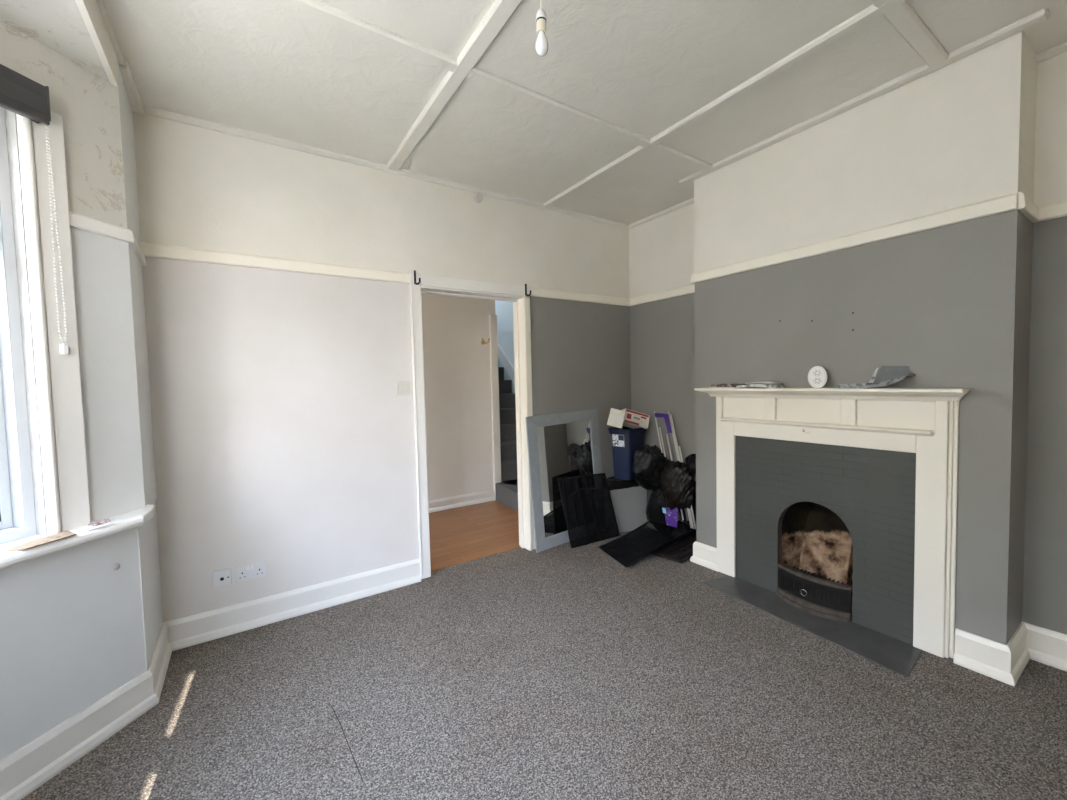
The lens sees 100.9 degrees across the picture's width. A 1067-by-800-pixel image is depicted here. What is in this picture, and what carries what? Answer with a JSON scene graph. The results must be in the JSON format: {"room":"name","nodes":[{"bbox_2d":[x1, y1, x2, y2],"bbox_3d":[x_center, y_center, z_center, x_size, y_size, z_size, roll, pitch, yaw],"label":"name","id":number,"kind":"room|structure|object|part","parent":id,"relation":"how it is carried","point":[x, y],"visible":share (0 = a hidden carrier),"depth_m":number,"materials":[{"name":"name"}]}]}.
{"room":"living room","nodes":[
{"label":"living room","id":0,"kind":"room"},
{"bbox_2d":[0,0,109,82],"bbox_3d":[-1.314,-1.372,0.496,0.750,0.270,2.770,-3,3,-34],"label":"ceiling","id":1,"kind":"structure","parent":0,"point":[59,25],"depth_m":1.50,"materials":[{"name":"paint"}]},
{"bbox_2d":[0,20,145,760],"bbox_3d":[-1.835,0.035,1.435,0.130,2.600,0.920,-1,3,11],"label":"wall","id":2,"kind":"structure","parent":0,"point":[72,634],"depth_m":1.70,"materials":[{"name":"paint"}]},
{"bbox_2d":[0,107,46,543],"bbox_3d":[-1.844,-0.224,1.297,0.123,1.535,0.490,-1,3,11],"label":"window","id":3,"kind":"structure","parent":2,"relation":"in","point":[22,498],"depth_m":1.52,"materials":[{"name":"white glass"}]},
{"bbox_3d":[-1.889,-0.032,1.315,0.023,0.983,0.430,-1,3,11],"label":"sash","id":4,"kind":"part","parent":3,"relation":"part of","materials":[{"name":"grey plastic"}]},
{"bbox_2d":[0,64,68,353],"bbox_3d":[-1.743,-0.612,1.284,0.068,0.922,0.603,-1,3,11],"label":"roller blind","id":5,"kind":"object","parent":3,"relation":"attached to","point":[21,95],"visible":1,"depth_m":1.48,"materials":[{"name":"grey fabric"}]},
{"bbox_3d":[-1.704,-0.578,1.569,0.016,0.762,0.032,-2,3,-16],"label":"bead chain","id":6,"kind":"part","parent":5,"relation":"part of","materials":[{"name":"white plastic"}]},
{"bbox_2d":[16,114,60,534],"bbox_3d":[-1.745,-0.276,1.542,0.072,1.514,0.033,-1,3,11],"label":"trim","id":7,"kind":"structure","parent":2,"relation":"attached to","point":[24,125],"depth_m":1.53,"materials":[{"name":"white paint"}]},
{"bbox_2d":[31,111,90,531],"bbox_3d":[-1.724,-0.279,1.602,0.030,1.514,0.088,-1,3,11],"label":"trim","id":8,"kind":"structure","parent":2,"relation":"attached to","point":[65,379],"depth_m":1.60,"materials":[{"name":"white paint"}]},
{"bbox_2d":[0,508,143,568],"bbox_3d":[-1.746,0.504,1.460,0.231,0.043,1.044,-1,3,11],"label":"window sill","id":9,"kind":"structure","parent":2,"relation":"attached to","point":[132,519],"depth_m":1.54,"materials":[{"name":"white paint"}]},
{"bbox_2d":[4,530,76,551],"bbox_3d":[-1.661,0.477,1.493,0.085,0.004,0.185,-1,3,10],"label":"cardboard sheet","id":10,"kind":"object","parent":9,"relation":"on","point":[65,534],"visible":1,"depth_m":1.49,"materials":[{"name":"beige cardboard"}]},
{"bbox_2d":[74,518,114,530],"bbox_3d":[-1.635,0.469,1.663,0.088,0.002,0.150,-2,3,-10],"label":"sheet","id":11,"kind":"object","parent":9,"relation":"on","point":[87,527],"visible":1,"depth_m":1.63,"materials":[{"name":"white paper"}]},
{"bbox_2d":[88,518,110,525],"bbox_3d":[-1.645,0.466,1.678,0.042,0.003,0.089,-1,3,4],"label":"leaflet","id":12,"kind":"object","parent":11,"relation":"on","point":[107,519],"visible":1,"depth_m":1.67,"materials":[{"name":"paper"}]},
{"bbox_2d":[0,670,158,799],"bbox_3d":[-1.732,1.258,1.463,0.043,0.150,0.902,-1,3,12],"label":"baseboard","id":13,"kind":"structure","parent":2,"relation":"attached to","point":[29,767],"depth_m":1.62,"materials":[{"name":"white paint"}]},
{"bbox_2d":[69,211,133,242],"bbox_3d":[-1.713,-0.682,1.739,0.030,0.054,0.225,-1,3,11],"label":"rail","id":14,"kind":"object","parent":2,"relation":"attached to","point":[78,221],"visible":0.85,"depth_m":1.73,"materials":[{"name":"white paint"}]},
{"bbox_2d":[114,563,119,569],"bbox_3d":[-1.688,0.674,1.783,0.021,0.028,0.022,-3,3,-34],"label":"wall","id":15,"kind":"structure","parent":2,"relation":"attached to","point":[117,565],"depth_m":1.78,"materials":[{"name":"beige paint"}]},
{"bbox_2d":[75,0,118,88],"bbox_3d":[-0.986,-1.329,0.703,0.020,0.150,2.670,-3,3,-34],"label":"beam","id":16,"kind":"structure","parent":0,"point":[89,10],"depth_m":1.60,"materials":[{"name":"beige paint"}]},
{"bbox_2d":[117,60,162,670],"bbox_3d":[-1.910,-0.064,1.996,0.238,2.750,0.516,-3,3,-34],"label":"wall","id":17,"kind":"structure","parent":0,"point":[147,537],"depth_m":2.01,"materials":[{"name":"paint"}]},
{"bbox_2d":[96,0,124,64],"bbox_3d":[-1.074,-1.403,0.853,0.026,0.030,2.820,-3,3,-34],"label":"trim","id":18,"kind":"structure","parent":17,"relation":"attached to","point":[100,3],"depth_m":1.69,"materials":[{"name":"paint"}]},
{"bbox_2d":[119,61,142,112],"bbox_3d":[-1.860,-1.433,2.011,0.070,0.040,0.379,-3,3,-34],"label":"trim","id":19,"kind":"structure","parent":17,"relation":"attached to","point":[136,104],"depth_m":2.00,"materials":[{"name":"paint"}]},
{"bbox_2d":[128,232,145,265],"bbox_3d":[-1.821,-0.692,2.018,0.030,0.054,0.448,-3,3,-36],"label":"rail","id":20,"kind":"object","parent":17,"relation":"attached to","point":[135,246],"visible":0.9,"depth_m":2.00,"materials":[{"name":"white paint"}]},
{"bbox_2d":[141,505,154,524],"bbox_3d":[-1.636,0.483,1.863,0.042,0.041,0.225,-3,3,-34],"label":"window sill","id":21,"kind":"structure","parent":17,"relation":"attached to","point":[149,510],"depth_m":1.84,"materials":[{"name":"white paint"}]},
{"bbox_2d":[147,622,171,699],"bbox_3d":[-1.775,1.230,2.092,0.043,0.150,0.490,-3,3,-34],"label":"baseboard","id":22,"kind":"structure","parent":17,"relation":"attached to","point":[158,666],"depth_m":2.06,"materials":[{"name":"white paint"}]},
{"bbox_2d":[132,111,630,621],"bbox_3d":[-0.535,-0.152,3.232,3.700,2.750,0.120,-3,3,-34],"label":"wall","id":23,"kind":"structure","parent":0,"point":[284,438],"depth_m":2.62,"materials":[{"name":"white paint"}]},
{"bbox_2d":[213,568,231,587],"bbox_3d":[-1.702,0.974,2.407,0.082,0.087,0.014,-3,3,-34],"label":"socket","id":24,"kind":"object","parent":23,"relation":"attached to","point":[221,577],"visible":1,"depth_m":2.40,"materials":[{"name":"white plastic"}]},
{"bbox_2d":[235,561,266,582],"bbox_3d":[-1.591,0.968,2.481,0.146,0.086,0.014,-3,3,-34],"label":"double socket","id":25,"kind":"object","parent":23,"relation":"attached to","point":[255,570],"visible":1,"depth_m":2.48,"materials":[{"name":"white plastic"}]},
{"bbox_2d":[140,242,409,283],"bbox_3d":[-1.394,-0.781,2.562,1.357,0.068,0.032,-3,3,-34],"label":"rail","id":26,"kind":"object","parent":23,"relation":"attached to","point":[148,249],"visible":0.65,"depth_m":2.47,"materials":[{"name":"beige paint"}]},
{"bbox_2d":[165,559,420,650],"bbox_3d":[-1.348,1.195,2.644,1.367,0.150,0.043,-3,3,-34],"label":"baseboard","id":27,"kind":"structure","parent":23,"relation":"attached to","point":[195,629],"depth_m":2.57,"materials":[{"name":"white paint"}]},
{"bbox_2d":[143,105,628,228],"bbox_3d":[-0.539,-1.515,3.102,3.442,0.036,0.046,-3,3,-34],"label":"trim","id":28,"kind":"structure","parent":23,"relation":"attached to","point":[148,110],"depth_m":2.68,"materials":[{"name":"paint"}]},
{"bbox_2d":[396,381,409,394],"bbox_3d":[-0.868,-0.080,2.931,0.090,0.087,0.016,-3,3,-34],"label":"light switch","id":29,"kind":"object","parent":23,"relation":"attached to","point":[402,387],"visible":1,"depth_m":2.93,"materials":[{"name":"white plastic"}]},
{"bbox_2d":[414,270,420,284],"bbox_3d":[-0.773,-0.815,2.926,0.050,0.097,0.017,0,3,27],"label":"coat hook","id":30,"kind":"object","parent":23,"relation":"attached to","point":[414,270],"visible":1,"depth_m":2.93,"materials":[{"name":"black metal"}]},
{"bbox_2d":[409,273,534,578],"bbox_3d":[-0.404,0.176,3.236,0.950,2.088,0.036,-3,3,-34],"label":"door frame","id":31,"kind":"structure","parent":23,"relation":"attached to","point":[415,290],"depth_m":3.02,"materials":[{"name":"white paint"}]},
{"bbox_2d":[431,546,519,570],"bbox_3d":[-0.436,1.219,3.377,0.813,0.014,0.026,-3,3,-34],"label":"trim","id":32,"kind":"structure","parent":23,"relation":"attached to","point":[464,561],"depth_m":3.36,"materials":[{"name":"laminate"}]},
{"bbox_2d":[474,192,482,202],"bbox_3d":[-0.395,-1.472,3.195,0.068,0.068,0.033,-3,3,-34],"label":"smoke detector","id":33,"kind":"object","parent":23,"relation":"attached to","point":[478,197],"visible":1,"depth_m":3.18,"materials":[{"name":"grey plastic"}]},
{"bbox_2d":[525,284,530,295],"bbox_3d":[-0.041,-0.855,3.413,0.050,0.097,0.017,0,3,27],"label":"coat hook","id":34,"kind":"object","parent":23,"relation":"attached to","point":[526,294],"visible":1,"depth_m":3.42,"materials":[{"name":"black metal"}]},
{"bbox_2d":[530,287,629,305],"bbox_3d":[0.429,-0.879,3.774,1.125,0.068,0.032,-3,3,-34],"label":"rail","id":35,"kind":"object","parent":23,"relation":"attached to","point":[536,292],"visible":0.8,"depth_m":3.73,"materials":[{"name":"beige paint"}]},
{"bbox_2d":[421,293,495,500],"bbox_3d":[-1.790,-0.165,4.164,3.245,2.750,0.100,-3,3,-34],"label":"wall","id":36,"kind":"structure","parent":0,"point":[457,375],"depth_m":4.75,"materials":[{"name":"paint"}]},
{"bbox_2d":[428,489,494,512],"bbox_3d":[-1.761,1.152,4.149,3.160,0.120,0.043,-3,3,-34],"label":"baseboard","id":37,"kind":"structure","parent":36,"relation":"attached to","point":[437,505],"depth_m":4.79,"materials":[{"name":"paint"}]},
{"bbox_2d":[481,338,489,344],"bbox_3d":[-0.541,-0.650,4.872,0.101,0.068,0.084,-3,3,-34],"label":"brass hook","id":38,"kind":"object","parent":36,"relation":"attached to","point":[482,341],"visible":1,"depth_m":4.86,"materials":[{"name":"brown metal"}]},
{"bbox_2d":[489,315,500,499],"bbox_3d":[-0.436,0.091,5.008,0.089,2.100,0.050,-3,3,-34],"label":"trim","id":39,"kind":"structure","parent":36,"relation":"attached to","point":[493,336],"depth_m":4.98,"materials":[{"name":"paint"}]},
{"bbox_2d":[495,300,514,392],"bbox_3d":[-0.294,-1.526,6.372,0.100,5.200,5.000,-3,3,-34],"label":"wall","id":40,"kind":"structure","parent":0,"point":[503,309],"depth_m":6.49,"materials":[{"name":"paint"}]},
{"bbox_2d":[498,343,514,383],"bbox_3d":[-0.363,-0.489,6.447,0.035,2.725,2.850,-3,3,-34],"label":"trim","id":41,"kind":"structure","parent":40,"relation":"attached to","point":[502,356],"depth_m":6.46,"materials":[{"name":"white paint"}]},
{"bbox_2d":[21,500,1066,799],"bbox_3d":[-0.106,1.309,2.223,4.432,0.102,5.150,-3,3,-34],"label":"floor","id":42,"kind":"structure","parent":0,"point":[560,672],"depth_m":1.82,"materials":[{"name":"carpet"}]},
{"bbox_2d":[495,367,517,510],"bbox_3d":[-0.660,-0.168,6.066,0.970,2.538,3.290,-3,3,-34],"label":"stairs","id":43,"kind":"structure","parent":42,"relation":"on","point":[507,489],"depth_m":5.43,"materials":[{"name":"carpet"}]},
{"bbox_2d":[525,409,601,552],"bbox_3d":[0.289,0.637,3.665,0.794,1.091,0.070,-3,3,-36],"label":"wall mirror","id":44,"kind":"object","parent":42,"relation":"on","point":[565,444],"visible":0.78,"depth_m":3.58,"materials":[{"name":"grey paint"}]},
{"bbox_3d":[0.018,0.664,3.468,0.123,1.066,0.068,-3,3,-34],"label":"frame rail","id":45,"kind":"part","parent":44,"relation":"part of","materials":[{"name":"grey paint"}]},
{"bbox_3d":[0.328,1.126,3.677,0.760,0.112,0.022,-3,3,-36],"label":"frame rail","id":46,"kind":"part","parent":44,"relation":"part of","materials":[{"name":"grey paint"}]},
{"bbox_3d":[0.251,0.148,3.653,0.760,0.112,0.022,-3,3,-36],"label":"frame rail","id":47,"kind":"part","parent":44,"relation":"part of","materials":[{"name":"grey paint"}]},
{"bbox_2d":[537,420,593,537],"bbox_3d":[0.288,0.637,3.668,0.615,0.912,0.049,-3,3,-36],"label":"mirror glass","id":48,"kind":"object","parent":44,"relation":"attached to","point":[565,448],"depth_m":3.60,"materials":[{"name":"grey"}]},
{"bbox_3d":[0.561,0.611,3.863,0.123,1.066,0.068,-3,3,-34],"label":"frame rail","id":49,"kind":"part","parent":44,"relation":"part of","materials":[{"name":"grey paint"}]},
{"bbox_2d":[557,473,619,547],"bbox_3d":[0.482,0.898,3.632,0.575,0.566,0.100,-2,3,-21],"label":"panel","id":50,"kind":"object","parent":42,"relation":"on","point":[589,514],"visible":1,"depth_m":3.63,"materials":[{"name":"black plastic"}]},
{"bbox_2d":[610,486,646,532],"bbox_3d":[0.816,0.941,3.934,0.388,0.431,0.148,-2,3,-22],"label":"bin","id":51,"kind":"object","parent":42,"relation":"on","point":[629,504],"visible":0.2,"depth_m":3.87,"materials":[{"name":"grey plastic"}]},
{"bbox_2d":[607,476,638,490],"bbox_3d":[0.811,0.727,3.924,0.418,0.102,0.163,-2,3,-22],"label":"liner","id":52,"kind":"object","parent":51,"relation":"on","point":[614,483],"visible":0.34,"depth_m":3.83,"materials":[{"name":"black plastic"}]},
{"bbox_2d":[608,426,646,479],"bbox_3d":[0.838,0.464,3.906,0.306,0.445,0.226,-4,4,-44],"label":"bin","id":53,"kind":"object","parent":52,"relation":"on","point":[625,442],"visible":0.79,"depth_m":3.81,"materials":[{"name":"blue plastic"}]},
{"bbox_2d":[607,408,625,428],"bbox_3d":[0.727,0.161,3.844,0.161,0.191,0.152,-1,3,14],"label":"carton","id":54,"kind":"object","parent":53,"relation":"in","point":[616,417],"visible":0.9,"depth_m":3.78,"materials":[{"name":"white cardboard"}]},
{"bbox_2d":[615,415,621,422],"bbox_3d":[0.728,0.164,3.776,0.065,0.070,0.011,-1,3,16],"label":"box","id":55,"kind":"object","parent":54,"relation":"attached to","point":[618,418],"depth_m":3.78,"materials":[{"name":"white cardboard"}]},
{"bbox_3d":[0.754,0.325,3.787,0.006,0.046,0.055,-4,4,-44],"label":"label panel","id":56,"kind":"part","parent":53,"relation":"part of","materials":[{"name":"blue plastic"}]},
{"bbox_2d":[622,408,649,428],"bbox_3d":[0.880,0.175,3.904,0.272,0.213,0.174,-2,3,-12],"label":"carton","id":57,"kind":"object","parent":53,"relation":"in","point":[633,419],"visible":0.8,"depth_m":3.84,"materials":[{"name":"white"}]},
{"bbox_2d":[599,520,695,566],"bbox_3d":[0.887,1.095,3.487,0.738,0.164,0.423,-3,3,-29],"label":"panel","id":58,"kind":"object","parent":42,"relation":"on","point":[629,548],"visible":0.87,"depth_m":3.46,"materials":[{"name":"black fabric"}]},
{"bbox_2d":[662,507,678,527],"bbox_3d":[1.119,0.940,3.591,0.054,0.167,0.146,-3,3,-39],"label":"packet","id":59,"kind":"object","parent":58,"relation":"on","point":[671,516],"visible":0.94,"depth_m":3.56,"materials":[{"name":"purple plastic"}]},
{"bbox_2d":[654,411,695,528],"bbox_3d":[1.164,0.556,3.651,0.074,0.926,0.516,-2,3,-14],"label":"clothes airer","id":60,"kind":"object","parent":58,"relation":"on","point":[668,417],"visible":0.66,"depth_m":3.69,"materials":[{"name":"white metal"}]},
{"bbox_3d":[1.112,0.561,3.733,0.012,0.911,0.333,-2,3,-14],"label":"rod","id":61,"kind":"part","parent":60,"relation":"part of","materials":[{"name":"white metal"}]},
{"bbox_3d":[1.132,0.603,3.704,0.012,0.730,0.269,-2,3,-14],"label":"rod","id":62,"kind":"part","parent":60,"relation":"part of","materials":[{"name":"white metal"}]},
{"bbox_3d":[1.152,0.630,3.677,0.011,0.672,0.247,-2,3,-14],"label":"rod","id":63,"kind":"part","parent":60,"relation":"part of","materials":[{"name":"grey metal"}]},
{"bbox_3d":[1.168,0.627,3.641,0.012,0.673,0.248,-2,3,-14],"label":"rod","id":64,"kind":"part","parent":60,"relation":"part of","materials":[{"name":"white metal"}]},
{"bbox_3d":[1.190,0.576,3.626,0.011,0.768,0.281,-2,3,-14],"label":"rod","id":65,"kind":"part","parent":60,"relation":"part of","materials":[{"name":"grey metal"}]},
{"bbox_3d":[1.196,0.550,3.606,0.122,0.911,0.314,-3,3,-34],"label":"rod","id":66,"kind":"part","parent":60,"relation":"part of","materials":[{"name":"white metal"}]},
{"bbox_3d":[1.204,0.564,3.580,0.119,0.883,0.305,-3,3,-34],"label":"rod","id":67,"kind":"part","parent":60,"relation":"part of","materials":[{"name":"white metal"}]},
{"bbox_3d":[1.231,0.692,3.526,0.012,0.625,0.231,-2,3,-14],"label":"rod","id":68,"kind":"part","parent":60,"relation":"part of","materials":[{"name":"white metal"}]},
{"bbox_2d":[646,490,679,524],"bbox_3d":[1.108,0.925,3.755,0.163,0.452,0.344,-3,3,-34],"label":"bag","id":69,"kind":"object","parent":42,"relation":"on","point":[654,512],"visible":0.31,"depth_m":3.73,"materials":[{"name":"black plastic"}]},
{"bbox_2d":[632,444,668,491],"bbox_3d":[1.008,0.575,3.735,0.363,0.403,0.278,-3,3,-34],"label":"bag","id":70,"kind":"object","parent":69,"relation":"on","point":[649,463],"visible":0.88,"depth_m":3.65,"materials":[{"name":"black plastic"}]},
{"bbox_2d":[659,459,695,509],"bbox_3d":[1.162,0.693,3.597,0.175,0.410,0.368,-3,3,-34],"label":"bag","id":71,"kind":"object","parent":69,"relation":"on","point":[677,488],"visible":0.94,"depth_m":3.51,"materials":[{"name":"black plastic"}]},
{"bbox_2d":[685,454,695,474],"bbox_3d":[1.284,0.512,3.476,0.124,0.187,0.196,-3,3,-34],"label":"bag","id":72,"kind":"object","parent":71,"relation":"on","point":[690,460],"visible":0.45,"depth_m":3.46,"materials":[{"name":"black plastic"}]},
{"bbox_2d":[650,534,695,562],"bbox_3d":[1.133,1.139,3.395,0.420,0.070,0.265,-3,3,-34],"label":"slatted panel","id":73,"kind":"object","parent":42,"relation":"on","point":[680,549],"visible":0.66,"depth_m":3.37,"materials":[{"name":"black"}]},
{"bbox_3d":[0.988,1.171,3.299,0.030,0.021,0.272,-4,3,-42],"label":"rail","id":74,"kind":"part","parent":73,"relation":"part of","materials":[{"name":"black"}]},
{"bbox_2d":[680,481,695,537],"bbox_3d":[1.306,0.901,3.531,0.095,0.511,0.364,-3,3,-34],"label":"bag","id":75,"kind":"object","parent":42,"relation":"on","point":[693,534],"visible":0.12,"depth_m":3.51,"materials":[{"name":"black plastic"}]},
{"bbox_2d":[703,576,922,677],"bbox_3d":[1.481,1.207,2.484,0.305,0.008,1.084,-3,3,-34],"label":"hearth slab","id":76,"kind":"object","parent":42,"relation":"on","point":[898,656],"visible":0.96,"depth_m":2.31,"materials":[{"name":"grey stone"}]},
{"bbox_2d":[776,562,851,621],"bbox_3d":[1.627,1.102,2.558,0.220,0.188,0.391,-3,3,-34],"label":"grate","id":77,"kind":"object","parent":76,"relation":"on","point":[812,594],"visible":0.99,"depth_m":2.49,"materials":[{"name":"black metal"}]},
{"bbox_2d":[776,591,851,621],"bbox_3d":[1.606,1.186,2.546,0.164,0.022,0.391,-3,3,-34],"label":"tray","id":78,"kind":"object","parent":77,"relation":"on","point":[803,606],"depth_m":2.47,"materials":[{"name":"metal"}]},
{"bbox_2d":[735,435,915,644],"bbox_3d":[1.711,0.716,2.610,0.259,0.966,0.945,-3,3,-34],"label":"brick fireplace","id":79,"kind":"object","parent":42,"relation":"on","point":[845,514],"visible":0.85,"depth_m":2.49,"materials":[{"name":"grey brick"}]},
{"bbox_2d":[103,0,1066,224],"bbox_3d":[0.460,-1.542,1.674,3.645,0.120,3.750,-3,3,-34],"label":"ceiling","id":80,"kind":"structure","parent":0,"point":[265,67],"depth_m":2.00,"materials":[{"name":"paint"}]},
{"bbox_2d":[387,0,521,170],"bbox_3d":[0.048,-1.454,1.401,0.076,0.032,3.469,-3,3,-34],"label":"trim","id":81,"kind":"structure","parent":80,"relation":"attached to","point":[500,12],"depth_m":1.97,"materials":[{"name":"paint"}]},
{"bbox_2d":[270,0,712,171],"bbox_3d":[-0.096,-1.482,2.097,3.063,0.031,0.068,-3,3,-34],"label":"trim","id":82,"kind":"structure","parent":80,"relation":"attached to","point":[316,9],"depth_m":1.97,"materials":[{"name":"paint"}]},
{"bbox_2d":[535,0,547,56],"bbox_3d":[0.026,-1.318,1.491,0.084,0.291,0.084,-3,3,-34],"label":"pendant light","id":83,"kind":"object","parent":80,"relation":"hanging from","point":[541,46],"visible":1,"depth_m":1.48,"materials":[{"name":"white plastic"}]},
{"bbox_3d":[0.028,-1.210,1.496,0.045,0.075,0.045,-3,3,-34],"label":"bulb","id":84,"kind":"part","parent":83,"relation":"part of","materials":[{"name":"white glass"}]},
{"bbox_2d":[543,0,905,207],"bbox_3d":[1.058,-1.508,2.073,0.064,0.032,3.469,-3,3,-34],"label":"trim","id":85,"kind":"structure","parent":80,"relation":"attached to","point":[872,12],"depth_m":2.10,"materials":[{"name":"paint"}]},
{"bbox_2d":[870,0,948,66],"bbox_3d":[0.549,-1.454,1.129,3.063,0.031,0.070,-3,3,-34],"label":"trim","id":86,"kind":"structure","parent":80,"relation":"attached to","point":[902,17],"depth_m":1.79,"materials":[{"name":"paint"}]},
{"bbox_2d":[629,52,1066,634],"bbox_3d":[1.927,-0.186,2.704,0.120,2.750,3.689,-3,3,-34],"label":"wall","id":87,"kind":"structure","parent":0,"point":[661,249],"depth_m":2.04,"materials":[{"name":"grey paint"}]},
{"bbox_2d":[629,198,693,228],"bbox_3d":[1.123,-1.579,3.667,0.046,0.036,0.947,-3,3,-34],"label":"trim","id":88,"kind":"structure","parent":87,"relation":"attached to","point":[690,201],"depth_m":3.70,"materials":[{"name":"paint"}]},
{"bbox_2d":[630,284,694,305],"bbox_3d":[1.151,-0.892,3.694,0.032,0.068,0.947,-3,3,-34],"label":"rail","id":89,"kind":"object","parent":87,"relation":"attached to","point":[689,289],"visible":0.65,"depth_m":3.74,"materials":[{"name":"beige paint"}]},
{"bbox_2d":[1022,621,1066,671],"bbox_3d":[2.589,1.144,1.686,0.043,0.155,0.997,-3,3,-34],"label":"baseboard","id":90,"kind":"structure","parent":87,"relation":"attached to","point":[1045,646],"depth_m":2.02,"materials":[{"name":"beige paint"}]},
{"bbox_2d":[1034,200,1066,222],"bbox_3d":[2.547,-0.831,1.600,0.032,0.068,0.997,-3,3,-34],"label":"rail","id":91,"kind":"object","parent":87,"relation":"attached to","point":[1057,209],"visible":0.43,"depth_m":1.95,"materials":[{"name":"beige paint"}]},
{"bbox_2d":[1036,42,1066,63],"bbox_3d":[2.528,-1.517,1.561,0.046,0.036,0.987,-3,3,-34],"label":"trim","id":92,"kind":"structure","parent":87,"relation":"attached to","point":[1062,48],"depth_m":1.93,"materials":[{"name":"paint"}]},
{"bbox_2d":[694,31,1036,659],"bbox_3d":[1.772,-0.179,2.630,0.420,2.750,1.565,-3,3,-34],"label":"wall","id":93,"kind":"structure","parent":0,"point":[950,304],"depth_m":2.12,"materials":[{"name":"grey paint"}]},
{"bbox_2d":[690,541,717,571],"bbox_3d":[1.229,1.112,3.152,0.043,0.150,0.225,-3,3,-34],"label":"baseboard","id":94,"kind":"structure","parent":93,"relation":"attached to","point":[704,555],"depth_m":3.14,"materials":[{"name":"beige paint"}]},
{"bbox_2d":[694,388,971,657],"bbox_3d":[1.546,0.569,2.514,0.160,1.273,1.342,-3,3,-34],"label":"fireplace surround","id":95,"kind":"object","parent":93,"relation":"attached to","point":[924,422],"visible":1,"depth_m":2.17,"materials":[{"name":"beige paint"}]},
{"bbox_3d":[1.304,0.567,2.982,0.038,1.239,0.142,-3,3,-34],"label":"post","id":96,"kind":"part","parent":95,"relation":"part of","materials":[{"name":"beige paint"}]},
{"bbox_2d":[736,384,783,387],"bbox_3d":[1.374,-0.086,2.681,0.092,0.026,0.251,-3,3,-26],"label":"leaflet","id":97,"kind":"object","parent":95,"relation":"on","point":[748,385],"visible":0.99,"depth_m":2.63,"materials":[{"name":"white paper"}]},
{"bbox_2d":[745,382,781,383],"bbox_3d":[1.399,-0.107,2.686,0.071,0.010,0.194,-3,3,-28],"label":"letter","id":98,"kind":"object","parent":97,"relation":"on","point":[751,382],"visible":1,"depth_m":2.64,"materials":[{"name":"white paper"}]},
{"bbox_3d":[1.567,-0.018,2.527,0.024,0.024,0.350,-3,3,-34],"label":"frieze rail","id":99,"kind":"part","parent":95,"relation":"part of","materials":[{"name":"beige paint"}]},
{"bbox_2d":[808,366,827,387],"bbox_3d":[1.568,-0.127,2.431,0.092,0.124,0.035,0,3,35],"label":"fire alarm","id":100,"kind":"object","parent":95,"relation":"on","point":[817,375],"visible":1,"depth_m":2.42,"materials":[{"name":"white plastic"}]},
{"bbox_3d":[1.560,0.143,2.510,0.019,0.028,1.093,-3,3,-34],"label":"ledge moulding","id":101,"kind":"part","parent":95,"relation":"part of","materials":[{"name":"beige paint"}]},
{"bbox_2d":[694,388,971,400],"bbox_3d":[1.530,-0.037,2.485,0.156,0.059,1.342,-3,3,-34],"label":"mantel shelf","id":102,"kind":"object","parent":95,"relation":"attached to","point":[755,394],"depth_m":2.34,"materials":[{"name":"beige paint"}]},
{"bbox_2d":[837,383,872,388],"bbox_3d":[1.653,-0.075,2.261,0.071,0.032,0.140,-3,3,-34],"label":"stack","id":103,"kind":"object","parent":95,"relation":"on","point":[857,385],"visible":0.9,"depth_m":2.24,"materials":[{"name":"white paper"}]},
{"bbox_2d":[861,366,914,388],"bbox_3d":[1.744,-0.114,2.163,0.139,0.113,0.180,-3,3,-34],"label":"open folder","id":104,"kind":"object","parent":95,"relation":"on","point":[887,375],"visible":1,"depth_m":2.18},
{"bbox_3d":[1.792,-0.008,2.189,0.024,0.024,0.317,-3,3,-34],"label":"frieze rail","id":105,"kind":"part","parent":95,"relation":"part of","materials":[{"name":"beige paint"}]},
{"bbox_3d":[1.904,0.595,2.085,0.042,1.243,0.143,-3,3,-34],"label":"post","id":106,"kind":"part","parent":95,"relation":"part of","materials":[{"name":"beige paint"}]},
{"bbox_3d":[1.265,-0.081,2.885,0.105,0.005,0.200,-3,3,-34],"label":"envelope","id":107,"kind":"object","parent":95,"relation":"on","visible":0},
{"bbox_2d":[710,383,746,386],"bbox_3d":[1.272,-0.096,2.878,0.090,0.024,0.210,-3,3,-34],"label":"magazine","id":108,"kind":"object","parent":107,"relation":"on","point":[729,384],"visible":0.86,"depth_m":2.86,"materials":[{"name":"multicoloured paper"}]},
{"bbox_2d":[690,192,1017,282],"bbox_3d":[1.571,-0.848,2.490,0.032,0.068,1.587,-3,3,-34],"label":"rail","id":109,"kind":"object","parent":93,"relation":"attached to","point":[1009,202],"visible":1,"depth_m":2.23,"materials":[{"name":"beige paint"}]},
{"bbox_2d":[679,8,1049,184],"bbox_3d":[1.536,-1.537,2.437,0.068,0.029,1.725,-3,3,-34],"label":"trim","id":110,"kind":"structure","parent":93,"relation":"attached to","point":[1040,16],"depth_m":2.14,"materials":[{"name":"paint"}]},
{"bbox_2d":[953,628,1014,685],"bbox_3d":[2.017,1.144,1.969,0.043,0.155,0.194,-3,3,-34],"label":"baseboard","id":111,"kind":"structure","parent":93,"relation":"attached to","point":[990,658],"depth_m":1.97,"materials":[{"name":"beige paint"}]},
{"bbox_2d":[1006,622,1029,685],"bbox_3d":[2.192,1.139,1.995,0.362,0.155,0.043,-3,3,-34],"label":"baseboard","id":112,"kind":"structure","parent":93,"relation":"attached to","point":[1020,656],"depth_m":1.98,"materials":[{"name":"beige paint"}]},
{"bbox_2d":[1017,192,1038,222],"bbox_3d":[2.156,-0.836,1.919,0.329,0.068,0.032,-3,3,-34],"label":"rail","id":113,"kind":"object","parent":93,"relation":"attached to","point":[1025,205],"visible":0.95,"depth_m":1.87,"materials":[{"name":"beige paint"}]}
]}

